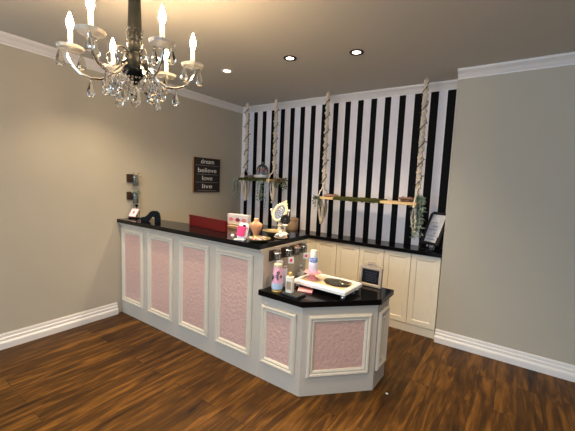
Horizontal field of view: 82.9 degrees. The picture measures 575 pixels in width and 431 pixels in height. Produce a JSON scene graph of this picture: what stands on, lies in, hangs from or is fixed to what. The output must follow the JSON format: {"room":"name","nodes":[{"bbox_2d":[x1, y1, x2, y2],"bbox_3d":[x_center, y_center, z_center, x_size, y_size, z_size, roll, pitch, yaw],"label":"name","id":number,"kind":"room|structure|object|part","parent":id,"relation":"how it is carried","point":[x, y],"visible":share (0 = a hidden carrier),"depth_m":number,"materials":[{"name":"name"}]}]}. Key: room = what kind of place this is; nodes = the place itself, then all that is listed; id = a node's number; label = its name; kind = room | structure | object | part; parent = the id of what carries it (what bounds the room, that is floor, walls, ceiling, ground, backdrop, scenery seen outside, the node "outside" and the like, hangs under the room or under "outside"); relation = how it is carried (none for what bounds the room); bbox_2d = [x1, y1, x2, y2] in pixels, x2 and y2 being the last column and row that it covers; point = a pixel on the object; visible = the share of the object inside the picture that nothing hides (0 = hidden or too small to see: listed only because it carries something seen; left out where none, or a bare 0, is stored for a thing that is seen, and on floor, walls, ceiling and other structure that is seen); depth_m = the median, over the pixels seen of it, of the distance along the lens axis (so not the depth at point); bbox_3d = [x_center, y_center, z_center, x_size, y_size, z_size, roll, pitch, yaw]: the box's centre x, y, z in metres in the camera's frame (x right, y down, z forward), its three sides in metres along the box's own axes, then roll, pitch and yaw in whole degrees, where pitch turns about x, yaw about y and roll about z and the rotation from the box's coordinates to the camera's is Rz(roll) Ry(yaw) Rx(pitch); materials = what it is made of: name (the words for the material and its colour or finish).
{"room":"salon","nodes":[
{"label":"salon","id":0,"kind":"room"},
{"bbox_2d":[0,44,242,333],"bbox_3d":[-3.045,-0.111,2.030,0.100,2.696,8.100,6,7,34],"label":"wall","id":1,"kind":"structure","parent":0,"point":[67,155],"depth_m":3.30,"materials":[{"name":"beige paint"}]},
{"bbox_2d":[0,302,118,349],"bbox_3d":[-3.643,1.231,1.256,0.034,0.132,5.993,6,7,34],"label":"baseboard","id":2,"kind":"structure","parent":1,"relation":"attached to","point":[20,336],"depth_m":3.20,"materials":[{"name":"white paint"}]},
{"bbox_2d":[0,31,242,113],"bbox_3d":[-2.949,-1.400,1.810,0.072,0.082,8.000,6,7,34],"label":"trim","id":3,"kind":"structure","parent":1,"relation":"attached to","point":[8,39],"depth_m":3.13,"materials":[{"name":"white paint"}]},
{"bbox_2d":[126,172,140,185],"bbox_3d":[-1.748,-0.418,3.711,0.150,0.159,0.086,1,6,-10],"label":"vase","id":4,"kind":"object","parent":1,"relation":"attached to","point":[133,178],"visible":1,"depth_m":3.69,"materials":[{"name":"brown wood"}]},
{"bbox_2d":[133,175,138,185],"bbox_3d":[-1.731,-0.401,3.710,0.062,0.125,0.062,6,7,34],"label":"jar","id":5,"kind":"object","parent":4,"relation":"on","point":[135,177],"depth_m":3.69,"materials":[{"name":"clear glass"}]},
{"bbox_2d":[127,190,140,202],"bbox_3d":[-1.744,-0.218,3.718,0.110,0.159,0.132,6,7,34],"label":"vase","id":6,"kind":"object","parent":1,"relation":"attached to","point":[134,196],"visible":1,"depth_m":3.71,"materials":[{"name":"brown wood"}]},
{"bbox_2d":[133,192,138,202],"bbox_3d":[-1.739,-0.202,3.730,0.062,0.125,0.062,6,7,34],"label":"jar","id":7,"kind":"object","parent":6,"relation":"on","point":[135,194],"depth_m":3.71,"materials":[{"name":"clear glass"}]},
{"bbox_2d":[192,157,219,191],"bbox_3d":[-1.142,-0.570,4.606,0.032,0.478,0.482,6,7,34],"label":"wall sign","id":8,"kind":"object","parent":1,"relation":"attached to","point":[205,171],"visible":1,"depth_m":4.57,"materials":[{"name":"brown wood"}]},
{"bbox_2d":[0,312,574,430],"bbox_3d":[-0.394,1.569,0.308,6.700,0.080,8.100,6,7,34],"label":"floor","id":9,"kind":"structure","parent":0,"point":[119,372],"depth_m":2.44,"materials":[{"name":"brown wood"}]},
{"bbox_2d":[119,223,306,377],"bbox_3d":[-0.878,0.671,3.391,2.060,1.048,0.671,6,7,34],"label":"counter","id":10,"kind":"object","parent":9,"relation":"on","point":[202,293],"depth_m":2.96,"materials":[{"name":"white paint"}]},
{"bbox_3d":[-1.712,0.575,3.582,0.413,0.838,0.022,6,7,34],"label":"panel moulding","id":11,"kind":"part","parent":10,"relation":"part of","materials":[{"name":"beige paint"}]},
{"bbox_3d":[-1.297,0.621,3.297,0.413,0.838,0.022,6,7,34],"label":"panel moulding","id":12,"kind":"part","parent":10,"relation":"part of","materials":[{"name":"beige paint"}]},
{"bbox_3d":[-1.039,0.186,3.079,2.060,0.036,0.034,6,7,34],"label":"moulding","id":13,"kind":"part","parent":10,"relation":"part of","materials":[{"name":"white paint"}]},
{"bbox_3d":[-0.876,0.668,3.008,0.413,0.838,0.022,6,7,34],"label":"panel moulding","id":14,"kind":"part","parent":10,"relation":"part of","materials":[{"name":"beige paint"}]},
{"bbox_2d":[117,217,307,249],"bbox_3d":[-0.853,0.128,3.349,2.051,0.040,0.728,6,7,34],"label":"countertop","id":15,"kind":"structure","parent":10,"relation":"on","point":[180,228],"depth_m":2.97,"materials":[{"name":"black stone"}]},
{"bbox_2d":[129,204,140,218],"bbox_3d":[-1.743,-0.048,3.716,0.110,0.162,0.088,5,6,22],"label":"card stand","id":16,"kind":"object","parent":15,"relation":"on","point":[133,213],"visible":0.94,"depth_m":3.70,"materials":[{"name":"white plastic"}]},
{"bbox_2d":[141,211,160,221],"bbox_3d":[-1.471,0.008,3.503,0.203,0.117,0.040,1,6,-9],"label":"tape dispenser","id":17,"kind":"object","parent":15,"relation":"on","point":[155,214],"visible":1,"depth_m":3.49,"materials":[{"name":"black plastic"}]},
{"bbox_2d":[189,214,227,232],"bbox_3d":[-0.788,0.072,3.190,0.630,0.108,0.032,8,8,43],"label":"box","id":18,"kind":"object","parent":15,"relation":"on","point":[204,222],"visible":1,"depth_m":3.14,"materials":[{"name":"red cardboard"}]},
{"bbox_2d":[227,213,250,228],"bbox_3d":[-0.499,0.059,3.280,0.260,0.140,0.120,6,7,31],"label":"display","id":19,"kind":"object","parent":15,"relation":"on","point":[234,220],"visible":0.77,"depth_m":3.26,"materials":[{"name":"white paper"}]},
{"bbox_2d":[231,222,248,240],"bbox_3d":[-0.385,0.127,2.637,0.141,0.143,0.070,3,6,7],"label":"holder","id":20,"kind":"object","parent":15,"relation":"on","point":[243,228],"visible":0.97,"depth_m":2.62,"materials":[{"name":"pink plastic"}]},
{"bbox_3d":[-0.374,0.127,2.624,0.064,0.082,0.012,11,-3,6],"label":"pink panel","id":21,"kind":"part","parent":20,"relation":"part of","materials":[{"name":"pink plastic"}]},
{"bbox_3d":[-0.360,0.127,2.645,0.080,0.135,0.024,11,-3,6],"label":"plate","id":22,"kind":"part","parent":20,"relation":"part of","materials":[{"name":"white plastic"}]},
{"bbox_2d":[250,218,262,235],"bbox_3d":[-0.278,0.101,2.877,0.114,0.156,0.056,2,6,1],"label":"vase","id":23,"kind":"object","parent":15,"relation":"on","point":[256,226],"visible":1,"depth_m":2.86,"materials":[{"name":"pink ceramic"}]},
{"bbox_2d":[245,236,270,241],"bbox_3d":[-0.237,0.192,2.630,0.205,0.027,0.205,6,7,34],"label":"plate","id":24,"kind":"object","parent":15,"relation":"on","point":[248,238],"visible":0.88,"depth_m":2.62,"materials":[{"name":"gold metal"}]},
{"bbox_2d":[262,229,282,235],"bbox_3d":[-0.134,0.157,2.932,0.196,0.046,0.196,6,7,34],"label":"shallow bowl","id":25,"kind":"object","parent":15,"relation":"on","point":[271,232],"visible":0.85,"depth_m":2.96,"materials":[{"name":"gold metal"}]},
{"bbox_2d":[270,201,289,231],"bbox_3d":[-0.074,0.005,3.163,0.183,0.306,0.104,1,6,-10],"label":"vanity mirror","id":26,"kind":"object","parent":15,"relation":"on","point":[281,209],"visible":0.88,"depth_m":3.15,"materials":[{"name":"beige paint"}]},
{"bbox_2d":[274,205,284,218],"bbox_3d":[-0.073,-0.032,3.156,0.101,0.163,0.004,32,-1,12],"label":"mirror glass","id":27,"kind":"object","parent":26,"relation":"on","point":[282,206],"depth_m":3.15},
{"bbox_3d":[-0.073,-0.032,3.156,0.143,0.209,0.022,32,-1,12],"label":"frame","id":28,"kind":"part","parent":26,"relation":"part of","materials":[{"name":"beige paint"}]},
{"bbox_2d":[274,230,287,238],"bbox_3d":[-0.057,0.162,2.800,0.120,0.068,0.120,4,6,19],"label":"figurine","id":29,"kind":"object","parent":15,"relation":"on","point":[280,235],"visible":1,"depth_m":2.77,"materials":[{"name":"white ceramic"}]},
{"bbox_2d":[280,214,289,234],"bbox_3d":[-0.022,0.082,3.029,0.071,0.185,0.072,-3,8,-41],"label":"stand","id":30,"kind":"object","parent":15,"relation":"on","point":[285,219],"visible":0.93,"depth_m":3.02,"materials":[{"name":"beige paint"}]},
{"bbox_3d":[-0.459,0.714,2.722,0.413,0.838,0.022,6,7,34],"label":"panel moulding","id":31,"kind":"part","parent":10,"relation":"part of","materials":[{"name":"beige paint"}]},
{"bbox_2d":[269,249,282,266],"bbox_3d":[-0.084,0.335,2.577,0.100,0.138,0.079,6,7,34],"label":"jar","id":32,"kind":"object","parent":10,"relation":"attached to","point":[274,254],"visible":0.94,"depth_m":2.56,"materials":[{"name":"clear glass"}]},
{"bbox_2d":[281,246,293,263],"bbox_3d":[0.007,0.328,2.708,0.100,0.133,0.079,6,7,34],"label":"jar","id":33,"kind":"object","parent":10,"relation":"attached to","point":[286,251],"visible":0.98,"depth_m":2.69,"materials":[{"name":"brown wood"}]},
{"bbox_2d":[290,244,300,254],"bbox_3d":[0.072,0.300,2.814,0.082,0.095,0.079,6,7,34],"label":"jar","id":34,"kind":"object","parent":10,"relation":"attached to","point":[296,248],"visible":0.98,"depth_m":2.80,"materials":[{"name":"clear glass"}]},
{"bbox_2d":[297,243,308,258],"bbox_3d":[0.141,0.313,2.901,0.100,0.135,0.079,6,7,34],"label":"jar","id":35,"kind":"object","parent":10,"relation":"attached to","point":[303,246],"visible":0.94,"depth_m":2.88,"materials":[{"name":"clear glass"}]},
{"bbox_2d":[305,238,336,276],"bbox_3d":[0.430,0.721,4.314,0.585,0.873,0.290,6,7,34],"label":"base cabinet","id":36,"kind":"object","parent":9,"relation":"on","point":[326,250],"visible":0.22,"depth_m":4.10,"materials":[{"name":"paint"}]},
{"bbox_3d":[0.234,0.672,4.280,0.288,0.774,0.018,6,7,34],"label":"door","id":37,"kind":"part","parent":36,"relation":"part of","materials":[{"name":"beige paint"}]},
{"bbox_3d":[0.474,0.698,4.115,0.288,0.774,0.018,6,7,34],"label":"door","id":38,"kind":"part","parent":36,"relation":"part of","materials":[{"name":"beige paint"}]},
{"bbox_2d":[228,224,442,257],"bbox_3d":[0.394,0.262,4.287,3.064,0.040,0.320,6,7,34],"label":"countertop","id":39,"kind":"structure","parent":36,"relation":"on","point":[407,248],"depth_m":3.82,"materials":[{"name":"black stone"}]},
{"bbox_2d":[286,217,298,229],"bbox_3d":[0.065,0.114,4.581,0.180,0.168,0.180,6,7,34],"label":"canister","id":40,"kind":"object","parent":39,"relation":"on","point":[293,225],"visible":0.66,"depth_m":4.51,"materials":[{"name":"beige wicker"}]},
{"bbox_3d":[0.068,0.049,4.574,0.180,0.038,0.180,6,7,34],"label":"lid","id":41,"kind":"part","parent":40,"relation":"part of","materials":[{"name":"brown wood"}]},
{"bbox_2d":[419,212,445,250],"bbox_3d":[1.575,0.166,3.514,0.219,0.402,0.225,-1,6,-27],"label":"frame","id":42,"kind":"object","parent":39,"relation":"on","point":[433,233],"visible":0.97,"depth_m":3.52,"materials":[{"name":"grey"}]},
{"bbox_2d":[424,214,445,242],"bbox_3d":[1.594,0.140,3.521,0.132,0.291,0.168,-1,6,-27],"label":"print","id":43,"kind":"object","parent":42,"relation":"attached to","point":[434,231],"depth_m":3.52,"materials":[{"name":"grey paper"}]},
{"bbox_2d":[259,296,389,396],"bbox_3d":[0.305,0.979,2.617,0.808,0.690,0.690,6,7,34],"label":"counter","id":44,"kind":"object","parent":9,"relation":"on","point":[342,349],"depth_m":2.44,"materials":[{"name":"white paint"}]},
{"bbox_3d":[-0.080,0.939,2.474,0.328,0.475,0.022,6,7,34],"label":"panel moulding","id":45,"kind":"part","parent":44,"relation":"part of","materials":[{"name":"beige paint"}]},
{"bbox_2d":[258,273,393,307],"bbox_3d":[0.321,0.613,2.596,0.827,0.043,0.732,6,7,34],"label":"countertop","id":46,"kind":"structure","parent":44,"relation":"on","point":[366,295],"depth_m":2.42,"materials":[{"name":"black stone"}]},
{"bbox_2d":[271,263,282,292],"bbox_3d":[-0.077,0.475,2.504,0.088,0.214,0.088,6,7,34],"label":"tumbler","id":47,"kind":"object","parent":46,"relation":"on","point":[277,277],"visible":1,"depth_m":2.47,"materials":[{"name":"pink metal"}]},
{"bbox_3d":[-0.073,0.381,2.494,0.062,0.024,0.062,6,7,34],"label":"lid","id":48,"kind":"part","parent":47,"relation":"part of","materials":[{"name":"beige paint"}]},
{"bbox_2d":[282,264,287,286],"bbox_3d":[-0.029,0.485,2.636,0.055,0.173,0.055,6,7,34],"label":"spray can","id":49,"kind":"object","parent":46,"relation":"on","point":[284,268],"visible":0.57,"depth_m":2.61,"materials":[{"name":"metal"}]},
{"bbox_2d":[281,290,305,298],"bbox_3d":[0.045,0.588,2.441,0.150,0.014,0.110,7,8,40],"label":"coaster","id":50,"kind":"object","parent":46,"relation":"on","point":[296,294],"visible":0.77,"depth_m":2.41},
{"bbox_2d":[285,272,294,292],"bbox_3d":[0.019,0.500,2.451,0.060,0.155,0.045,5,6,24],"label":"lotion bottle","id":51,"kind":"object","parent":50,"relation":"on","point":[289,288],"visible":1,"depth_m":2.43,"materials":[{"name":"white plastic"}]},
{"bbox_2d":[286,281,290,289],"bbox_3d":[0.009,0.524,2.433,0.036,0.060,0.001,5,6,24],"label":"label","id":52,"kind":"object","parent":51,"relation":"attached to","point":[288,286],"depth_m":2.43,"materials":[{"name":"white paper"}]},
{"bbox_2d":[297,263,304,276],"bbox_3d":[0.123,0.488,2.914,0.068,0.124,0.065,6,7,34],"label":"decanter","id":53,"kind":"object","parent":46,"relation":"on","point":[300,273],"visible":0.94,"depth_m":2.90,"materials":[{"name":"clear glass"}]},
{"bbox_2d":[297,287,313,292],"bbox_3d":[0.141,0.583,2.549,0.122,0.010,0.111,4,6,12],"label":"paper napkins","id":54,"kind":"object","parent":46,"relation":"on","point":[300,289],"visible":0.84,"depth_m":2.54,"materials":[{"name":"pink paper"}]},
{"bbox_2d":[294,274,361,299],"bbox_3d":[0.318,0.554,2.604,0.462,0.070,0.302,7,7,36],"label":"tray riser","id":55,"kind":"object","parent":46,"relation":"on","point":[320,284],"visible":0.75,"depth_m":2.53,"materials":[{"name":"beige paint"}]},
{"bbox_2d":[304,269,321,280],"bbox_3d":[0.206,0.491,2.674,0.144,0.064,0.144,6,7,34],"label":"cake stand","id":56,"kind":"object","parent":55,"relation":"on","point":[312,277],"visible":0.86,"depth_m":2.65,"materials":[{"name":"pink glass"}]},
{"bbox_2d":[308,250,317,272],"bbox_3d":[0.211,0.373,2.662,0.078,0.185,0.078,6,7,34],"label":"dispenser bottle","id":57,"kind":"object","parent":56,"relation":"on","point":[313,260],"visible":1,"depth_m":2.63,"materials":[{"name":"white plastic"}]},
{"bbox_2d":[310,250,316,257],"bbox_3d":[0.214,0.311,2.656,0.060,0.060,0.060,6,7,34],"label":"cap","id":58,"kind":"object","parent":57,"relation":"on","point":[313,254],"depth_m":2.63,"materials":[{"name":"white plastic"}]},
{"bbox_3d":[0.207,0.466,2.672,0.144,0.013,0.144,6,7,34],"label":"plate","id":59,"kind":"part","parent":56,"relation":"part of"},
{"bbox_2d":[324,278,349,286],"bbox_3d":[0.391,0.533,2.586,0.224,0.014,0.161,8,8,42],"label":"plate","id":60,"kind":"object","parent":55,"relation":"on","point":[331,281],"visible":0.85,"depth_m":2.58,"materials":[{"name":"metal"}]},
{"bbox_2d":[358,261,382,288],"bbox_3d":[0.695,0.488,2.720,0.196,0.213,0.041,7,7,36],"label":"chalkboard sign","id":61,"kind":"object","parent":46,"relation":"on","point":[370,273],"visible":0.99,"depth_m":2.71,"materials":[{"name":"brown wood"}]},
{"bbox_3d":[0.386,0.965,2.412,0.495,0.473,0.022,1,6,-11],"label":"panel moulding","id":62,"kind":"part","parent":44,"relation":"part of","materials":[{"name":"beige paint"}]},
{"bbox_3d":[0.756,0.964,2.578,0.022,0.475,0.200,7,7,36],"label":"panel moulding","id":63,"kind":"part","parent":44,"relation":"part of","materials":[{"name":"beige paint"}]},
{"bbox_3d":[0.756,0.964,2.578,0.014,0.355,0.080,7,7,36],"label":"moulding","id":64,"kind":"part","parent":44,"relation":"part of","materials":[{"name":"beige paint"}]},
{"bbox_2d":[335,242,384,281],"bbox_3d":[0.912,0.775,3.983,0.585,0.873,0.290,6,7,34],"label":"base cabinet","id":65,"kind":"object","parent":9,"relation":"on","point":[349,257],"visible":0.33,"depth_m":3.88,"materials":[{"name":"paint"}]},
{"bbox_3d":[0.716,0.725,3.949,0.288,0.774,0.018,6,7,34],"label":"door","id":66,"kind":"part","parent":65,"relation":"part of","materials":[{"name":"beige paint"}]},
{"bbox_3d":[0.956,0.752,3.784,0.288,0.774,0.018,6,7,34],"label":"door","id":67,"kind":"part","parent":65,"relation":"part of","materials":[{"name":"beige paint"}]},
{"bbox_2d":[382,250,441,338],"bbox_3d":[1.394,0.828,3.652,0.585,0.873,0.290,6,7,34],"label":"base cabinet","id":68,"kind":"object","parent":9,"relation":"on","point":[414,279],"visible":0.72,"depth_m":3.51,"materials":[{"name":"paint"}]},
{"bbox_3d":[1.198,0.778,3.618,0.288,0.774,0.018,6,7,34],"label":"door","id":69,"kind":"part","parent":68,"relation":"part of","materials":[{"name":"beige paint"}]},
{"bbox_3d":[1.438,0.805,3.453,0.288,0.774,0.018,6,7,34],"label":"door","id":70,"kind":"part","parent":68,"relation":"part of","materials":[{"name":"beige paint"}]},
{"bbox_2d":[0,0,574,106],"bbox_3d":[-0.279,-1.191,0.030,6.700,0.080,8.100,6,7,34],"label":"ceiling","id":71,"kind":"structure","parent":0,"point":[403,42],"depth_m":2.50,"materials":[{"name":"paint"}]},
{"bbox_2d":[55,0,203,110],"bbox_3d":[-0.778,-0.948,1.657,0.690,0.768,0.643,6,7,34],"label":"chandelier","id":72,"kind":"object","parent":71,"relation":"hanging from","point":[134,64],"visible":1,"depth_m":1.62,"materials":[{"name":"silver metal"}]},
{"bbox_2d":[67,29,72,42],"bbox_3d":[-1.052,-0.852,1.577,0.025,0.087,0.024,6,7,34],"label":"candle","id":73,"kind":"object","parent":72,"relation":"on","point":[70,33],"depth_m":1.57,"materials":[{"name":"beige paint"}]},
{"bbox_3d":[-1.049,-0.938,1.568,0.031,0.084,0.030,6,7,34],"label":"bulb","id":74,"kind":"part","parent":72,"relation":"part of","materials":[{"name":"white glass"}]},
{"bbox_3d":[-0.836,-0.910,1.380,0.031,0.084,0.030,6,7,34],"label":"bulb","id":75,"kind":"part","parent":72,"relation":"part of","materials":[{"name":"white glass"}]},
{"bbox_2d":[88,11,92,25],"bbox_3d":[-0.840,-0.824,1.389,0.025,0.087,0.024,6,7,34],"label":"candle","id":76,"kind":"object","parent":72,"relation":"on","point":[90,14],"depth_m":1.38,"materials":[{"name":"white wax"}]},
{"bbox_3d":[-0.951,-0.756,1.622,0.266,0.159,0.014,0,6,-18],"label":"arm","id":77,"kind":"part","parent":72,"relation":"part of","materials":[{"name":"silver metal"}]},
{"bbox_3d":[-0.821,-0.739,1.507,0.014,0.159,0.266,4,6,11],"label":"arm","id":78,"kind":"part","parent":72,"relation":"part of","materials":[{"name":"silver metal"}]},
{"bbox_2d":[111,53,114,63],"bbox_3d":[-0.994,-0.877,1.855,0.025,0.087,0.024,6,7,34],"label":"candle","id":79,"kind":"object","parent":72,"relation":"on","point":[112,54],"depth_m":1.85,"materials":[{"name":"white wax"}]},
{"bbox_3d":[-0.991,-0.963,1.846,0.031,0.084,0.030,6,7,34],"label":"bulb","id":80,"kind":"part","parent":72,"relation":"part of","materials":[{"name":"white glass"}]},
{"bbox_3d":[-0.786,-0.753,1.677,0.128,0.160,0.128,6,7,34],"label":"lamp shade","id":81,"kind":"part","parent":72,"relation":"part of","materials":[{"name":"silver metal"}]},
{"bbox_3d":[-0.656,-0.738,1.562,0.266,0.159,0.014,7,8,41],"label":"arm","id":82,"kind":"part","parent":72,"relation":"part of","materials":[{"name":"silver metal"}]},
{"bbox_3d":[-0.750,-0.770,1.846,0.014,0.159,0.266,4,6,11],"label":"arm","id":83,"kind":"part","parent":72,"relation":"part of","materials":[{"name":"silver metal"}]},
{"bbox_2d":[160,24,164,37],"bbox_3d":[-0.569,-0.822,1.479,0.025,0.087,0.024,6,7,34],"label":"candle","id":84,"kind":"object","parent":72,"relation":"on","point":[162,27],"depth_m":1.47,"materials":[{"name":"beige paint"}]},
{"bbox_3d":[-0.566,-0.908,1.470,0.031,0.084,0.030,6,7,34],"label":"bulb","id":85,"kind":"part","parent":72,"relation":"part of","materials":[{"name":"white glass"}]},
{"bbox_2d":[164,61,167,71],"bbox_3d":[-0.724,-0.875,1.945,0.025,0.087,0.024,6,7,34],"label":"candle","id":86,"kind":"object","parent":72,"relation":"on","point":[165,63],"depth_m":1.94,"materials":[{"name":"white wax"}]},
{"bbox_3d":[-0.720,-0.961,1.936,0.031,0.084,0.030,6,7,34],"label":"bulb","id":87,"kind":"part","parent":72,"relation":"part of","materials":[{"name":"white glass"}]},
{"bbox_3d":[-0.621,-0.753,1.731,0.266,0.159,0.014,0,6,-18],"label":"arm","id":88,"kind":"part","parent":72,"relation":"part of","materials":[{"name":"silver metal"}]},
{"bbox_2d":[191,49,194,60],"bbox_3d":[-0.511,-0.848,1.757,0.025,0.087,0.024,6,7,34],"label":"candle","id":89,"kind":"object","parent":72,"relation":"on","point":[192,51],"depth_m":1.75,"materials":[{"name":"beige paint"}]},
{"bbox_3d":[-0.508,-0.933,1.748,0.031,0.084,0.030,6,7,34],"label":"bulb","id":90,"kind":"part","parent":72,"relation":"part of","materials":[{"name":"white glass"}]},
{"bbox_2d":[221,69,232,72],"bbox_3d":[-0.628,-1.497,3.377,0.120,0.009,0.120,6,7,34],"label":"recessed light","id":91,"kind":"object","parent":71,"relation":"in","point":[222,70],"visible":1,"depth_m":3.36,"materials":[{"name":"white paint"}]},
{"bbox_2d":[238,99,279,202],"bbox_3d":[-0.387,-0.898,4.594,0.632,1.422,0.265,6,7,34],"label":"shelf","id":92,"kind":"object","parent":71,"relation":"hanging from","point":[245,190],"visible":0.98,"depth_m":4.53,"materials":[{"name":"beige fabric"}]},
{"bbox_2d":[231,177,238,197],"bbox_3d":[-0.773,-0.414,4.836,0.158,0.326,0.106,6,7,34],"label":"greenery","id":93,"kind":"object","parent":92,"relation":"hanging from","point":[234,178],"visible":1,"depth_m":4.82,"materials":[{"name":"green plant"}]},
{"bbox_2d":[255,180,266,207],"bbox_3d":[-0.362,-0.293,4.435,0.173,0.379,0.106,6,7,34],"label":"greenery","id":94,"kind":"object","parent":92,"relation":"hanging from","point":[261,181],"visible":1,"depth_m":4.43,"materials":[{"name":"green plant"}]},
{"bbox_2d":[254,175,268,177],"bbox_3d":[-0.362,-0.553,4.604,0.236,0.040,0.236,6,7,34],"label":"round tray","id":95,"kind":"object","parent":92,"relation":"on","point":[255,176],"visible":0.83,"depth_m":4.50,"materials":[{"name":"white ceramic"}]},
{"bbox_2d":[256,162,267,174],"bbox_3d":[-0.354,-0.651,4.592,0.170,0.213,0.170,6,7,34],"label":"glass cloche","id":96,"kind":"object","parent":95,"relation":"on","point":[262,169],"visible":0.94,"depth_m":4.53,"materials":[{"name":"glass"}]},
{"bbox_2d":[271,176,287,190],"bbox_3d":[-0.108,-0.438,4.440,0.327,0.213,0.136,6,7,34],"label":"plant","id":97,"kind":"object","parent":92,"relation":"hanging from","point":[283,180],"visible":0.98,"depth_m":4.41,"materials":[{"name":"green plant"}]},
{"bbox_2d":[283,55,296,60],"bbox_3d":[0.023,-1.428,2.963,0.120,0.009,0.120,6,7,34],"label":"recessed light","id":98,"kind":"object","parent":71,"relation":"in","point":[287,58],"visible":1,"depth_m":2.96,"materials":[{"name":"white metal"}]},
{"bbox_2d":[349,49,363,55],"bbox_3d":[0.587,-1.385,2.769,0.120,0.009,0.120,6,7,34],"label":"recessed light","id":99,"kind":"object","parent":71,"relation":"in","point":[355,52],"visible":1,"depth_m":2.77,"materials":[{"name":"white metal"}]},
{"bbox_2d":[317,78,428,234],"bbox_3d":[0.922,-0.649,3.703,1.240,1.630,0.265,6,7,34],"label":"shelf","id":100,"kind":"object","parent":71,"relation":"hanging from","point":[321,214],"visible":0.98,"depth_m":3.53,"materials":[{"name":"beige fabric"}]},
{"bbox_2d":[311,195,320,208],"bbox_3d":[0.346,-0.168,3.947,0.129,0.182,0.078,3,6,10],"label":"plant","id":101,"kind":"object","parent":100,"relation":"hanging from","point":[318,196],"visible":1,"depth_m":3.95,"materials":[{"name":"green plant"}]},
{"bbox_2d":[323,194,338,196],"bbox_3d":[0.537,-0.247,4.002,0.175,0.038,0.141,6,7,34],"label":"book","id":102,"kind":"object","parent":100,"relation":"on","point":[326,195],"visible":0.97,"depth_m":3.97,"materials":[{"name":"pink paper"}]},
{"bbox_2d":[398,196,413,201],"bbox_3d":[1.276,-0.175,3.493,0.149,0.057,0.151,6,7,34],"label":"bundle","id":103,"kind":"object","parent":100,"relation":"on","point":[402,198],"visible":0.94,"depth_m":3.46,"materials":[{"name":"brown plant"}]},
{"bbox_2d":[409,194,427,238],"bbox_3d":[1.361,0.021,3.418,0.195,0.491,0.123,6,7,34],"label":"plant","id":104,"kind":"object","parent":100,"relation":"hanging from","point":[420,200],"visible":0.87,"depth_m":3.39,"materials":[{"name":"green plant"}]},
{"bbox_2d":[240,89,456,248],"bbox_3d":[0.534,-0.202,4.416,3.068,2.696,0.100,6,7,34],"label":"wall","id":105,"kind":"structure","parent":0,"point":[372,152],"depth_m":4.08,"materials":[{"name":"paint"}]},
{"bbox_2d":[243,79,457,113],"bbox_3d":[0.539,-1.496,4.215,3.068,0.082,0.072,6,7,34],"label":"trim","id":106,"kind":"structure","parent":105,"relation":"attached to","point":[449,84],"depth_m":3.95,"materials":[{"name":"white paint"}]},
{"bbox_2d":[436,65,574,364],"bbox_3d":[3.151,0.108,2.423,3.532,2.696,0.422,6,7,34],"label":"wall","id":107,"kind":"structure","parent":0,"point":[507,275],"depth_m":2.93,"materials":[{"name":"beige paint"}]},
{"bbox_2d":[434,328,574,382],"bbox_3d":[2.968,1.396,2.364,3.532,0.132,0.034,6,7,34],"label":"baseboard","id":108,"kind":"structure","parent":107,"relation":"attached to","point":[558,369],"depth_m":3.00,"materials":[{"name":"white paint"}]},
{"bbox_2d":[458,52,574,79],"bbox_3d":[3.064,-1.177,2.090,3.532,0.082,0.072,6,7,34],"label":"trim","id":109,"kind":"structure","parent":107,"relation":"attached to","point":[564,59],"depth_m":2.82,"materials":[{"name":"white paint"}]}
]}

